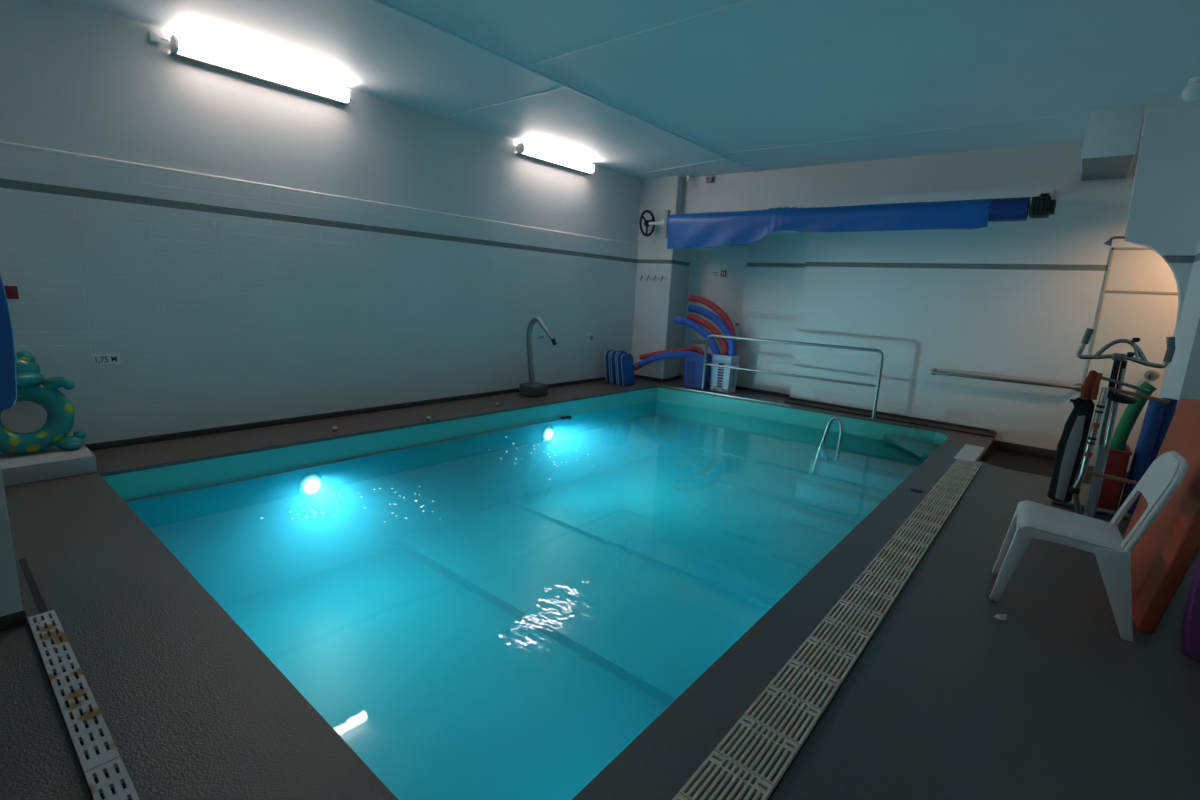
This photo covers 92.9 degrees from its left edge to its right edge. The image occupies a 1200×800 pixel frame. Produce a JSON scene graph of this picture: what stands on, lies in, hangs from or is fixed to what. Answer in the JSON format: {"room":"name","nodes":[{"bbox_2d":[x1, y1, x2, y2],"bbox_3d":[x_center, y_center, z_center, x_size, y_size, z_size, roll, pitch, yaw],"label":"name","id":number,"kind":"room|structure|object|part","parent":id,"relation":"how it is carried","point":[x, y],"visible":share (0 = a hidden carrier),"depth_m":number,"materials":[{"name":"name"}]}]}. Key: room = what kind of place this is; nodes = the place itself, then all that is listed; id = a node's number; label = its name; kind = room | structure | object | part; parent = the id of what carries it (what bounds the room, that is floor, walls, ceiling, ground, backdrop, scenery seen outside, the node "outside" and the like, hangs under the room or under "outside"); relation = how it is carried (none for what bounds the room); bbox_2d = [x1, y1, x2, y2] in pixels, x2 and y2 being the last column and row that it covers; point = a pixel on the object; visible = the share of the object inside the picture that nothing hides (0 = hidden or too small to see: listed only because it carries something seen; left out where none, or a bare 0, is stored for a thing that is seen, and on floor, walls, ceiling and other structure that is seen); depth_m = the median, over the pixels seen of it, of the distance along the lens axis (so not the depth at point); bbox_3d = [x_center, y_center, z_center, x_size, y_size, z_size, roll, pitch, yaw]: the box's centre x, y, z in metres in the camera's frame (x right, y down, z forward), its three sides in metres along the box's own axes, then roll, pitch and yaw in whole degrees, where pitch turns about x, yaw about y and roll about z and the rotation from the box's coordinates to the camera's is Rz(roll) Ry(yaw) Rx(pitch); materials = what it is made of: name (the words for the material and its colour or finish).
{"room":"indoor swimming pool","nodes":[
{"label":"indoor swimming pool","id":0,"kind":"room"},
{"bbox_2d":[0,463,22,616],"bbox_3d":[-2.847,-0.711,1.801,0.665,3.220,1.072,12,14,38],"label":"wall pillar","id":1,"kind":"structure","parent":0,"point":[10,595],"depth_m":2.25,"materials":[{"name":"paint"}]},
{"bbox_2d":[0,273,16,410],"bbox_3d":[-2.370,-0.310,1.873,0.108,0.764,0.600,12,14,38],"label":"pad","id":2,"kind":"object","parent":1,"relation":"hanging from","point":[8,382],"visible":1,"depth_m":2.10,"materials":[{"name":"plastic"}]},
{"bbox_2d":[0,603,26,630],"bbox_3d":[-2.933,0.887,2.110,0.681,0.060,1.084,12,14,38],"label":"baseboard","id":3,"kind":"structure","parent":1,"relation":"attached to","point":[19,618],"depth_m":2.28,"materials":[{"name":"paint"}]},
{"bbox_2d":[0,0,640,443],"bbox_3d":[-2.985,-1.377,5.354,0.022,3.270,11.260,12,14,38],"label":"wall","id":4,"kind":"structure","parent":0,"point":[247,250],"depth_m":5.20,"materials":[{"name":"paint"}]},
{"bbox_2d":[4,286,18,298],"bbox_3d":[-4.188,-0.755,3.995,0.010,0.090,0.155,12,14,38],"label":"wall sign","id":5,"kind":"object","parent":4,"relation":"attached to","point":[11,291],"visible":0.8,"depth_m":4.03,"materials":[{"name":"red plastic"}]},
{"bbox_2d":[90,354,120,365],"bbox_3d":[-3.888,-0.318,4.484,0.006,0.084,0.176,12,14,38],"label":"sign","id":6,"kind":"object","parent":4,"relation":"attached to","point":[101,359],"visible":1,"depth_m":4.48,"materials":[{"name":"white plastic"}]},
{"bbox_2d":[148,31,168,43],"bbox_3d":[-3.422,-2.800,4.420,0.052,0.070,0.122,12,14,38],"label":"junction box","id":7,"kind":"object","parent":4,"relation":"attached to","point":[153,37],"visible":1,"depth_m":4.39,"materials":[{"name":"white plastic"}]},
{"bbox_2d":[169,34,351,105],"bbox_3d":[-2.891,-2.855,4.990,0.144,0.128,1.420,12,14,38],"label":"fluorescent light","id":8,"kind":"object","parent":4,"relation":"attached to","point":[180,47],"visible":1,"depth_m":4.87,"materials":[{"name":"white plastic"}]},
{"bbox_2d":[84,374,681,450],"bbox_3d":[-2.508,0.208,5.768,0.704,0.056,11.942,12,14,38],"label":"baseboard","id":9,"kind":"structure","parent":4,"relation":"attached to","point":[171,436],"depth_m":5.74,"materials":[{"name":"paint"}]},
{"bbox_2d":[535,334,543,340],"bbox_3d":[-0.854,-0.890,8.098,0.006,0.084,0.176,12,14,38],"label":"wall socket","id":10,"kind":"object","parent":4,"relation":"attached to","point":[537,336],"visible":1,"depth_m":8.09,"materials":[{"name":"white plastic"}]},
{"bbox_2d":[516,143,594,174],"bbox_3d":[-0.572,-3.270,7.758,0.144,0.128,1.410,12,14,38],"label":"fluorescent light","id":11,"kind":"object","parent":4,"relation":"attached to","point":[522,149],"visible":1,"depth_m":7.64,"materials":[{"name":"white plastic"}]},
{"bbox_2d":[587,333,593,341],"bbox_3d":[-0.142,-0.984,8.939,0.028,0.140,0.160,12,14,38],"label":"wall socket","id":12,"kind":"object","parent":4,"relation":"attached to","point":[590,336],"visible":1,"depth_m":8.93,"materials":[{"name":"white plastic"}]},
{"bbox_2d":[0,378,1199,799],"bbox_3d":[-0.100,0.825,3.816,7.220,0.170,12.100,12,14,38],"label":"floor","id":13,"kind":"structure","parent":0,"point":[948,699],"depth_m":2.22,"materials":[{"name":"tile"}]},
{"bbox_2d":[19,559,47,613],"bbox_3d":[-2.577,0.842,2.590,0.700,0.004,0.024,12,14,38],"label":"strip","id":14,"kind":"object","parent":13,"relation":"on","point":[42,608],"visible":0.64,"depth_m":2.57,"materials":[{"name":"black rubber"}]},
{"bbox_2d":[0,444,96,486],"bbox_3d":[-4.238,0.477,3.718,0.639,0.122,1.350,12,14,38],"label":"plinth","id":15,"kind":"object","parent":13,"relation":"on","point":[54,462],"visible":0.76,"depth_m":3.89,"materials":[{"name":"paint"}]},
{"bbox_2d":[0,351,85,455],"bbox_3d":[-4.019,0.021,3.966,0.325,0.698,0.602,12,14,38],"label":"ring","id":16,"kind":"object","parent":15,"relation":"on","point":[32,386],"visible":0.89,"depth_m":4.01,"materials":[{"name":"teal plastic"}]},
{"bbox_3d":[-3.889,-0.111,4.090,0.187,0.115,0.088,-3,12,-29],"label":"arm","id":17,"kind":"part","parent":16,"relation":"part of","materials":[{"name":"teal plastic"}]},
{"bbox_2d":[27,610,139,799],"bbox_3d":[-1.451,1.115,1.670,2.244,0.113,0.090,12,14,38],"label":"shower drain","id":18,"kind":"object","parent":13,"relation":"in","point":[106,776],"visible":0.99,"depth_m":1.84,"materials":[{"name":"white plastic"}]},
{"bbox_2d":[103,387,947,799],"bbox_3d":[0.291,1.212,5.515,4.600,1.470,7.500,12,14,38],"label":"swimming pool","id":19,"kind":"object","parent":13,"relation":"in","point":[511,638],"visible":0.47,"depth_m":5.09,"materials":[{"name":"liquid"}]},
{"bbox_2d":[298,473,324,497],"bbox_3d":[-2.612,0.775,5.163,0.038,0.238,0.238,12,14,38],"label":"lamp","id":20,"kind":"object","parent":19,"relation":"attached to","point":[310,485],"visible":1,"depth_m":5.15,"materials":[{"name":"glass"}]},
{"bbox_2d":[541,426,554,443],"bbox_3d":[-0.670,0.449,7.388,0.038,0.238,0.238,12,14,38],"label":"lamp","id":21,"kind":"object","parent":19,"relation":"attached to","point":[548,433],"visible":0.98,"depth_m":7.36,"materials":[{"name":"glass"}]},
{"bbox_2d":[781,449,917,535],"bbox_3d":[3.210,1.144,6.897,1.450,0.624,1.455,12,14,38],"label":"steps","id":22,"kind":"structure","parent":19,"relation":"in","point":[840,494],"depth_m":6.85,"materials":[{"name":"paint"}]},
{"bbox_2d":[811,416,843,473],"bbox_3d":[2.883,0.597,7.216,0.320,0.810,0.082,8,12,25],"label":"handle","id":23,"kind":"object","parent":22,"relation":"on","point":[836,418],"visible":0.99,"depth_m":7.17,"materials":[{"name":"metal"}]},
{"bbox_2d":[883,434,939,458],"bbox_3d":[3.697,0.557,6.806,0.736,0.060,0.639,12,14,38],"label":"ledge","id":24,"kind":"object","parent":19,"relation":"attached to","point":[922,449],"visible":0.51,"depth_m":6.79,"materials":[{"name":"tile"}]},
{"bbox_3d":[0.300,1.360,5.588,4.230,1.355,7.110,12,14,38],"label":"pool water","id":25,"kind":"object","parent":19,"relation":"in","visible":0},
{"bbox_2d":[125,416,571,502],"bbox_3d":[-1.962,0.485,5.870,0.083,0.044,4.732,12,14,40],"label":"ledge","id":26,"kind":"object","parent":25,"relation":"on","point":[564,417],"visible":0.96,"depth_m":5.18,"materials":[{"name":"tile"}]},
{"bbox_2d":[260,439,593,521],"bbox_3d":[-1.112,0.679,5.142,1.757,0.012,2.958,6,11,16],"label":"bubbles","id":27,"kind":"object","parent":25,"relation":"on","point":[550,439],"visible":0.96,"depth_m":4.38,"materials":[{"name":"liquid"}]},
{"bbox_2d":[519,317,556,396],"bbox_3d":[-0.765,-0.562,7.574,0.577,1.064,0.310,12,14,38],"label":"spout","id":28,"kind":"object","parent":13,"relation":"on","point":[533,388],"visible":1,"depth_m":7.62,"materials":[{"name":"metal"}]},
{"bbox_2d":[604,350,614,382],"bbox_3d":[0.181,-0.543,9.167,0.106,0.519,0.285,12,14,39],"label":"kickboard","id":29,"kind":"object","parent":13,"relation":"on","point":[607,352],"visible":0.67,"depth_m":9.07,"materials":[{"name":"blue plastic"}]},
{"bbox_2d":[608,351,611,382],"bbox_3d":[0.244,-0.532,9.142,0.107,0.514,0.285,12,14,38],"label":"kickboard","id":30,"kind":"object","parent":13,"relation":"on","point":[609,355],"visible":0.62,"depth_m":9.03,"materials":[{"name":"blue plastic"}]},
{"bbox_2d":[610,350,619,383],"bbox_3d":[0.278,-0.524,9.083,0.110,0.524,0.285,12,14,40],"label":"kickboard","id":31,"kind":"object","parent":13,"relation":"on","point":[612,357],"visible":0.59,"depth_m":8.99,"materials":[{"name":"blue plastic"}]},
{"bbox_2d":[615,351,624,384],"bbox_3d":[0.346,-0.517,9.065,0.114,0.524,0.285,12,14,38],"label":"kickboard","id":32,"kind":"object","parent":13,"relation":"on","point":[617,352],"visible":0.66,"depth_m":8.96,"materials":[{"name":"blue plastic"}]},
{"bbox_2d":[617,352,626,384],"bbox_3d":[0.374,-0.498,9.000,0.116,0.513,0.285,12,14,40],"label":"kickboard","id":33,"kind":"object","parent":13,"relation":"on","point":[619,354],"visible":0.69,"depth_m":8.91,"materials":[{"name":"blue plastic"}]},
{"bbox_2d":[621,353,634,385],"bbox_3d":[0.436,-0.482,8.976,0.117,0.498,0.285,12,14,39],"label":"kickboard","id":34,"kind":"object","parent":13,"relation":"on","point":[627,364],"visible":1,"depth_m":8.94,"materials":[{"name":"blue plastic"}]},
{"bbox_2d":[684,352,711,389],"bbox_3d":[1.589,-0.471,9.082,0.419,0.552,0.334,12,14,38],"label":"laundry hamper","id":35,"kind":"object","parent":13,"relation":"on","point":[692,367],"visible":0.73,"depth_m":8.98,"materials":[{"name":"blue plastic"}]},
{"bbox_2d":[634,351,702,381],"bbox_3d":[1.093,-0.605,9.265,1.326,0.464,0.167,10,13,30],"label":"noodle","id":36,"kind":"object","parent":35,"relation":"in","point":[678,354],"visible":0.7,"depth_m":9.22,"materials":[{"name":"blue plastic"}]},
{"bbox_2d":[639,346,703,359],"bbox_3d":[1.178,-0.648,9.355,1.170,0.523,0.147,8,12,26],"label":"noodle","id":37,"kind":"object","parent":35,"relation":"in","point":[692,348],"visible":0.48,"depth_m":9.23,"materials":[{"name":"red plastic"}]},
{"bbox_2d":[692,340,712,353],"bbox_3d":[1.690,-0.659,9.217,0.126,0.592,0.541,-4,13,-33],"label":"noodle","id":38,"kind":"object","parent":35,"relation":"in","point":[693,341],"visible":0.3,"depth_m":9.26,"materials":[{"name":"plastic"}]},
{"bbox_2d":[709,353,739,392],"bbox_3d":[1.935,-0.427,8.897,0.364,0.572,0.304,12,14,38],"label":"laundry hamper","id":39,"kind":"object","parent":13,"relation":"on","point":[728,385],"visible":0.88,"depth_m":8.80,"materials":[{"name":"white plastic"}]},
{"bbox_2d":[674,317,720,381],"bbox_3d":[1.542,-0.820,9.069,0.873,0.947,0.121,12,14,38],"label":"noodle","id":40,"kind":"object","parent":39,"relation":"in","point":[701,330],"visible":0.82,"depth_m":8.93,"materials":[{"name":"blue plastic"}]},
{"bbox_2d":[687,313,728,381],"bbox_3d":[1.703,-0.846,9.067,0.814,1.015,0.130,13,15,42],"label":"noodle","id":41,"kind":"object","parent":39,"relation":"in","point":[706,324],"visible":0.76,"depth_m":8.93,"materials":[{"name":"red plastic"}]},
{"bbox_2d":[688,304,735,355],"bbox_3d":[1.778,-0.964,9.078,0.190,1.053,1.006,-6,14,-38],"label":"noodle","id":42,"kind":"object","parent":39,"relation":"in","point":[720,323],"visible":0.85,"depth_m":8.93,"materials":[{"name":"blue plastic"}]},
{"bbox_2d":[688,295,736,375],"bbox_3d":[1.812,-1.058,9.181,0.188,1.202,1.053,-6,14,-38],"label":"noodle","id":43,"kind":"object","parent":39,"relation":"in","point":[713,306],"visible":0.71,"depth_m":9.07,"materials":[{"name":"red plastic"}]},
{"bbox_2d":[661,385,790,405],"bbox_3d":[1.834,-0.078,8.557,2.059,0.012,0.061,10,13,34],"label":"trim","id":44,"kind":"structure","parent":13,"relation":"on","point":[661,385],"depth_m":8.50,"materials":[{"name":"tile"}]},
{"bbox_2d":[700,334,883,418],"bbox_3d":[2.591,-0.391,8.038,2.557,0.901,0.090,11,14,36],"label":"pool handrail","id":45,"kind":"object","parent":13,"relation":"on","point":[880,352],"visible":0.99,"depth_m":7.82,"materials":[{"name":"metal"}]},
{"bbox_2d":[672,458,981,799],"bbox_3d":[1.798,0.953,3.400,0.214,0.114,5.548,12,14,38],"label":"grate","id":46,"kind":"object","parent":13,"relation":"in","point":[767,740],"visible":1,"depth_m":2.25,"materials":[{"name":"beige plastic"}]},
{"bbox_2d":[911,489,922,492],"bbox_3d":[2.546,0.728,4.579,0.090,0.006,0.089,12,14,38],"label":"plug","id":47,"kind":"object","parent":13,"relation":"on","point":[913,490],"visible":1,"depth_m":4.57,"materials":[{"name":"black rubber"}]},
{"bbox_2d":[954,444,984,460],"bbox_3d":[3.800,0.544,5.858,0.177,0.014,0.790,12,14,38],"label":"channel cover","id":48,"kind":"object","parent":13,"relation":"on","point":[968,452],"visible":0.84,"depth_m":5.83,"materials":[{"name":"white plastic"}]},
{"bbox_2d":[995,614,1006,619],"bbox_3d":[1.930,1.040,2.745,0.047,0.021,0.040,12,14,38],"label":"paper scrap","id":49,"kind":"object","parent":13,"relation":"on","point":[1000,616],"visible":1,"depth_m":2.74,"materials":[{"name":"white paper"}]},
{"bbox_2d":[989,451,1187,641],"bbox_3d":[2.379,0.624,2.831,0.604,0.853,0.478,11,13,35],"label":"plastic chair","id":50,"kind":"object","parent":13,"relation":"on","point":[1166,473],"visible":1,"depth_m":2.69,"materials":[{"name":"white plastic"}]},
{"bbox_3d":[2.292,0.774,3.164,0.129,0.425,0.068,11,13,35],"label":"leg","id":51,"kind":"part","parent":50,"relation":"part of","materials":[{"name":"white plastic"}]},
{"bbox_3d":[2.059,0.822,2.848,0.129,0.425,0.051,11,13,35],"label":"leg","id":52,"kind":"part","parent":50,"relation":"part of","materials":[{"name":"white plastic"}]},
{"bbox_3d":[2.343,0.643,2.861,0.408,0.094,0.478,11,13,35],"label":"seat","id":53,"kind":"part","parent":50,"relation":"part of","materials":[{"name":"white plastic"}]},
{"bbox_3d":[2.366,0.884,2.630,0.207,0.417,0.044,10,13,31],"label":"leg","id":54,"kind":"part","parent":50,"relation":"part of","materials":[{"name":"white plastic"}]},
{"bbox_3d":[2.566,0.468,2.673,0.168,0.467,0.451,11,13,35],"label":"backrest","id":55,"kind":"part","parent":50,"relation":"part of","materials":[{"name":"white plastic"}]},
{"bbox_2d":[1052,328,1175,538],"bbox_3d":[3.552,0.204,3.968,0.531,1.368,0.620,12,14,38],"label":"exercise bike","id":56,"kind":"object","parent":13,"relation":"on","point":[1090,508],"visible":0.89,"depth_m":3.86,"materials":[{"name":"metal"}]},
{"bbox_2d":[1047,372,1102,502],"bbox_3d":[3.284,0.264,3.953,0.155,0.938,0.108,12,14,38],"label":"hanging bag","id":57,"kind":"object","parent":56,"relation":"hanging from","point":[1071,445],"visible":0.99,"depth_m":3.95,"materials":[{"name":"black fabric"}]},
{"bbox_3d":[3.272,0.403,3.969,0.078,0.618,0.014,12,14,38],"label":"grey panel","id":58,"kind":"part","parent":57,"relation":"part of","materials":[{"name":"fabric"}]},
{"bbox_3d":[3.477,0.722,4.107,0.160,0.277,0.570,12,14,38],"label":"frame","id":59,"kind":"part","parent":56,"relation":"part of","materials":[{"name":"metal"}]},
{"bbox_3d":[3.480,0.598,4.006,0.050,0.575,0.032,12,14,38],"label":"seat post","id":60,"kind":"part","parent":56,"relation":"part of","materials":[{"name":"silver metal"}]},
{"bbox_3d":[3.512,0.283,3.941,0.049,1.121,0.052,12,14,38],"label":"stem","id":61,"kind":"part","parent":56,"relation":"part of","materials":[{"name":"metal"}]},
{"bbox_3d":[3.506,-0.152,3.868,0.065,0.240,0.060,12,14,38],"label":"stem","id":62,"kind":"part","parent":56,"relation":"part of","materials":[{"name":"metal"}]},
{"bbox_3d":[3.540,-0.304,3.803,0.042,0.030,0.041,12,14,38],"label":"clamp knob","id":63,"kind":"part","parent":56,"relation":"part of","materials":[{"name":"black plastic"}]},
{"bbox_3d":[3.553,-0.398,3.779,0.042,0.030,0.041,12,14,38],"label":"clamp knob","id":64,"kind":"part","parent":56,"relation":"part of","materials":[{"name":"black plastic"}]},
{"bbox_2d":[1097,441,1131,510],"bbox_3d":[3.899,0.593,4.367,0.173,0.492,0.317,12,14,38],"label":"bin","id":65,"kind":"object","parent":13,"relation":"on","point":[1117,460],"visible":0.43,"depth_m":4.24,"materials":[{"name":"plastic"}]},
{"bbox_2d":[1109,381,1156,450],"bbox_3d":[3.974,0.311,4.304,0.208,0.920,0.105,5,11,10],"label":"noodle","id":66,"kind":"object","parent":65,"relation":"in","point":[1121,434],"visible":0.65,"depth_m":4.26,"materials":[{"name":"green plastic"}]},
{"bbox_2d":[1118,398,1166,514],"bbox_3d":[3.979,0.416,4.186,0.120,0.878,0.092,12,14,38],"label":"roll","id":67,"kind":"object","parent":13,"relation":"on","point":[1155,410],"visible":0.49,"depth_m":4.14,"materials":[{"name":"blue plastic"}]},
{"bbox_2d":[1137,398,1177,503],"bbox_3d":[4.082,0.430,4.193,0.087,0.895,0.086,12,14,38],"label":"roll","id":68,"kind":"object","parent":13,"relation":"on","point":[1169,411],"visible":0.34,"depth_m":4.12,"materials":[{"name":"blue plastic"}]},
{"bbox_2d":[1123,398,1199,632],"bbox_3d":[2.945,0.507,2.900,0.235,1.115,0.951,11,13,36],"label":"foam mat","id":69,"kind":"object","parent":13,"relation":"on","point":[1161,559],"visible":0.62,"depth_m":2.75,"materials":[{"name":"orange plastic"}]},
{"bbox_2d":[1181,556,1199,660],"bbox_3d":[2.790,0.914,2.374,0.480,0.499,0.130,12,14,38],"label":"foam mat","id":70,"kind":"object","parent":13,"relation":"on","point":[1190,630],"visible":1,"depth_m":2.48,"materials":[{"name":"purple plastic"}]},
{"bbox_2d":[70,0,1199,178],"bbox_3d":[0.112,-2.457,3.152,7.320,0.001,12.100,12,14,38],"label":"ceiling","id":71,"kind":"structure","parent":0,"point":[755,74],"depth_m":4.55,"materials":[{"name":"paint"}]},
{"bbox_2d":[445,87,564,116],"bbox_3d":[-1.017,-3.030,5.824,1.850,0.013,0.021,12,14,38],"label":"trim","id":72,"kind":"structure","parent":71,"relation":"attached to","point":[562,87],"depth_m":5.73,"materials":[{"name":"paint"}]},
{"bbox_2d":[370,0,757,171],"bbox_3d":[-1.267,-2.707,4.073,0.046,0.029,11.600,12,14,38],"label":"trim","id":73,"kind":"structure","parent":71,"relation":"attached to","point":[379,2],"depth_m":4.87,"materials":[{"name":"paint"}]},
{"bbox_2d":[526,0,752,66],"bbox_3d":[1.133,-2.448,3.388,4.560,0.013,0.021,12,14,38],"label":"trim","id":74,"kind":"structure","parent":71,"relation":"attached to","point":[745,1],"depth_m":4.03,"materials":[{"name":"paint"}]},
{"bbox_2d":[631,159,724,175],"bbox_3d":[1.101,-3.406,8.353,0.021,0.013,1.881,-6,14,-40],"label":"trim","id":75,"kind":"structure","parent":71,"relation":"attached to","point":[721,159],"depth_m":8.26,"materials":[{"name":"paint"}]},
{"bbox_2d":[720,113,1088,153],"bbox_3d":[3.015,-2.910,6.304,3.692,0.013,0.021,11,14,36],"label":"trim","id":76,"kind":"structure","parent":71,"relation":"attached to","point":[1083,113],"depth_m":6.02,"materials":[{"name":"paint"}]},
{"bbox_2d":[1081,105,1145,179],"bbox_3d":[4.924,-2.449,5.503,0.373,0.405,1.100,12,14,38],"label":"bulkhead","id":77,"kind":"object","parent":71,"relation":"attached to","point":[1116,131],"depth_m":5.08,"materials":[{"name":"paint"}]},
{"bbox_2d":[1181,76,1199,102],"bbox_3d":[4.559,-2.369,4.364,0.150,0.170,0.150,12,14,38],"label":"globe","id":78,"kind":"object","parent":71,"relation":"attached to","point":[1191,92],"visible":1,"depth_m":4.34,"materials":[{"name":"white glass"}]},
{"bbox_2d":[631,176,690,378],"bbox_3d":[1.114,-2.003,9.731,0.710,3.270,0.800,12,14,38],"label":"wall","id":79,"kind":"structure","parent":0,"point":[658,302],"depth_m":9.44,"materials":[{"name":"paint"}]},
{"bbox_2d":[640,275,665,280],"bbox_3d":[0.849,-2.006,9.379,0.520,0.099,0.074,12,14,38],"label":"hook rail","id":80,"kind":"object","parent":79,"relation":"attached to","point":[641,276],"visible":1,"depth_m":9.38,"materials":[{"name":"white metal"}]},
{"bbox_3d":[0.870,-2.026,9.399,0.520,0.035,0.012,12,14,38],"label":"rail","id":81,"kind":"part","parent":80,"relation":"part of","materials":[{"name":"white metal"}]},
{"bbox_2d":[681,165,816,245],"bbox_3d":[2.219,-1.800,8.980,2.185,3.270,0.600,12,14,38],"label":"wall","id":82,"kind":"structure","parent":0,"point":[787,187],"depth_m":8.39,"materials":[{"name":"paint"}]},
{"bbox_2d":[706,177,713,182],"bbox_3d":[1.685,-3.381,8.753,0.100,0.080,0.070,12,14,38],"label":"clip","id":83,"kind":"object","parent":82,"relation":"attached to","point":[708,179],"visible":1,"depth_m":8.73,"materials":[{"name":"grey plastic"}]},
{"bbox_2d":[681,245,747,377],"bbox_3d":[1.935,-1.419,9.570,1.140,2.270,0.130,12,14,38],"label":"door","id":84,"kind":"structure","parent":82,"relation":"attached to","point":[726,293],"depth_m":9.49,"materials":[{"name":"paint"}]},
{"bbox_2d":[712,270,730,277],"bbox_3d":[1.999,-2.084,9.413,0.340,0.130,0.017,12,14,38],"label":"door sign","id":85,"kind":"object","parent":84,"relation":"attached to","point":[715,273],"visible":1,"depth_m":9.40,"materials":[{"name":"plastic"}]},
{"bbox_2d":[736,233,808,393],"bbox_3d":[2.542,-1.274,8.584,1.030,2.420,0.290,12,14,38],"label":"wall","id":86,"kind":"structure","parent":0,"point":[775,265],"depth_m":8.70,"materials":[{"name":"painted plaster"}]},
{"bbox_2d":[784,399,994,436],"bbox_3d":[3.683,0.215,7.502,2.530,0.028,0.200,12,14,38],"label":"trim","id":87,"kind":"structure","parent":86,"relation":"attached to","point":[862,413],"depth_m":7.33,"materials":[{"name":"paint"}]},
{"bbox_2d":[790,135,1144,472],"bbox_3d":[4.543,-1.144,6.738,4.375,3.470,0.001,12,14,38],"label":"wall","id":88,"kind":"structure","parent":0,"point":[1018,300],"depth_m":6.85,"materials":[{"name":"painted plaster"}]},
{"bbox_2d":[639,189,1055,248],"bbox_3d":[2.813,-2.344,7.636,5.176,0.655,0.645,11,14,37],"label":"roller","id":89,"kind":"object","parent":88,"relation":"attached to","point":[710,229],"visible":1,"depth_m":7.12,"materials":[{"name":"blue vinyl tarp"},{"name":"black plastic"},{"name":"steel"}]},
{"bbox_2d":[735,386,990,431],"bbox_3d":[3.436,0.088,8.018,3.540,0.056,0.320,12,14,38],"label":"baseboard","id":90,"kind":"structure","parent":88,"relation":"attached to","point":[791,398],"depth_m":7.76,"materials":[{"name":"tile"}]},
{"bbox_2d":[987,430,996,446],"bbox_3d":[4.658,0.463,6.795,0.085,0.208,0.130,12,14,38],"label":"baseboard","id":91,"kind":"structure","parent":88,"relation":"attached to","point":[989,431],"depth_m":6.74,"materials":[{"name":"paint"}]},
{"bbox_2d":[930,368,1082,390],"bbox_3d":[4.699,-0.242,6.675,1.500,0.100,0.100,12,14,38],"label":"grab rail","id":92,"kind":"object","parent":88,"relation":"attached to","point":[933,371],"visible":0.91,"depth_m":6.59,"materials":[{"name":"metal"}]},
{"bbox_2d":[993,440,1056,459],"bbox_3d":[4.979,0.587,6.616,0.680,0.107,0.020,12,14,38],"label":"baseboard","id":93,"kind":"structure","parent":88,"relation":"attached to","point":[999,445],"depth_m":6.63,"materials":[{"name":"tile"}]},
{"bbox_2d":[1080,247,1177,470],"bbox_3d":[5.628,-0.376,5.877,0.915,2.340,0.111,12,14,38],"label":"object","id":94,"kind":"structure","parent":88,"relation":"in","point":[1139,298],"depth_m":5.92,"materials":[{"name":"beige paint"}]},
{"bbox_3d":[5.657,-0.381,5.912,0.915,2.340,0.019,12,14,38],"label":"frame","id":95,"kind":"part","parent":94,"relation":"part of","materials":[{"name":"paint"}]},
{"bbox_3d":[5.684,-1.084,5.772,0.855,0.025,0.011,12,14,38],"label":"rail","id":96,"kind":"part","parent":94,"relation":"part of","materials":[{"name":"metal"}]},
{"bbox_3d":[5.669,-0.252,5.851,0.110,0.110,0.096,12,14,38],"label":"knob","id":97,"kind":"part","parent":94,"relation":"part of","materials":[{"name":"metal"}]},
{"bbox_2d":[1124,95,1199,407],"bbox_3d":[4.635,-0.725,4.505,0.972,3.440,1.140,12,14,38],"label":"wall","id":98,"kind":"structure","parent":0,"point":[1164,210],"depth_m":4.76,"materials":[{"name":"paint"}]},
{"bbox_2d":[1082,155,1133,180],"bbox_3d":[4.915,-2.248,5.543,0.355,0.008,1.075,12,14,38],"label":"soffit","id":99,"kind":"object","parent":98,"relation":"attached to","point":[1114,167],"depth_m":5.48,"materials":[{"name":"paint"}]},
{"bbox_2d":[1103,236,1124,245],"bbox_3d":[4.592,-1.419,5.093,0.140,0.087,0.064,12,14,38],"label":"shower","id":100,"kind":"object","parent":98,"relation":"attached to","point":[1109,242],"visible":0.97,"depth_m":5.10,"materials":[{"name":"metal"}]}
]}

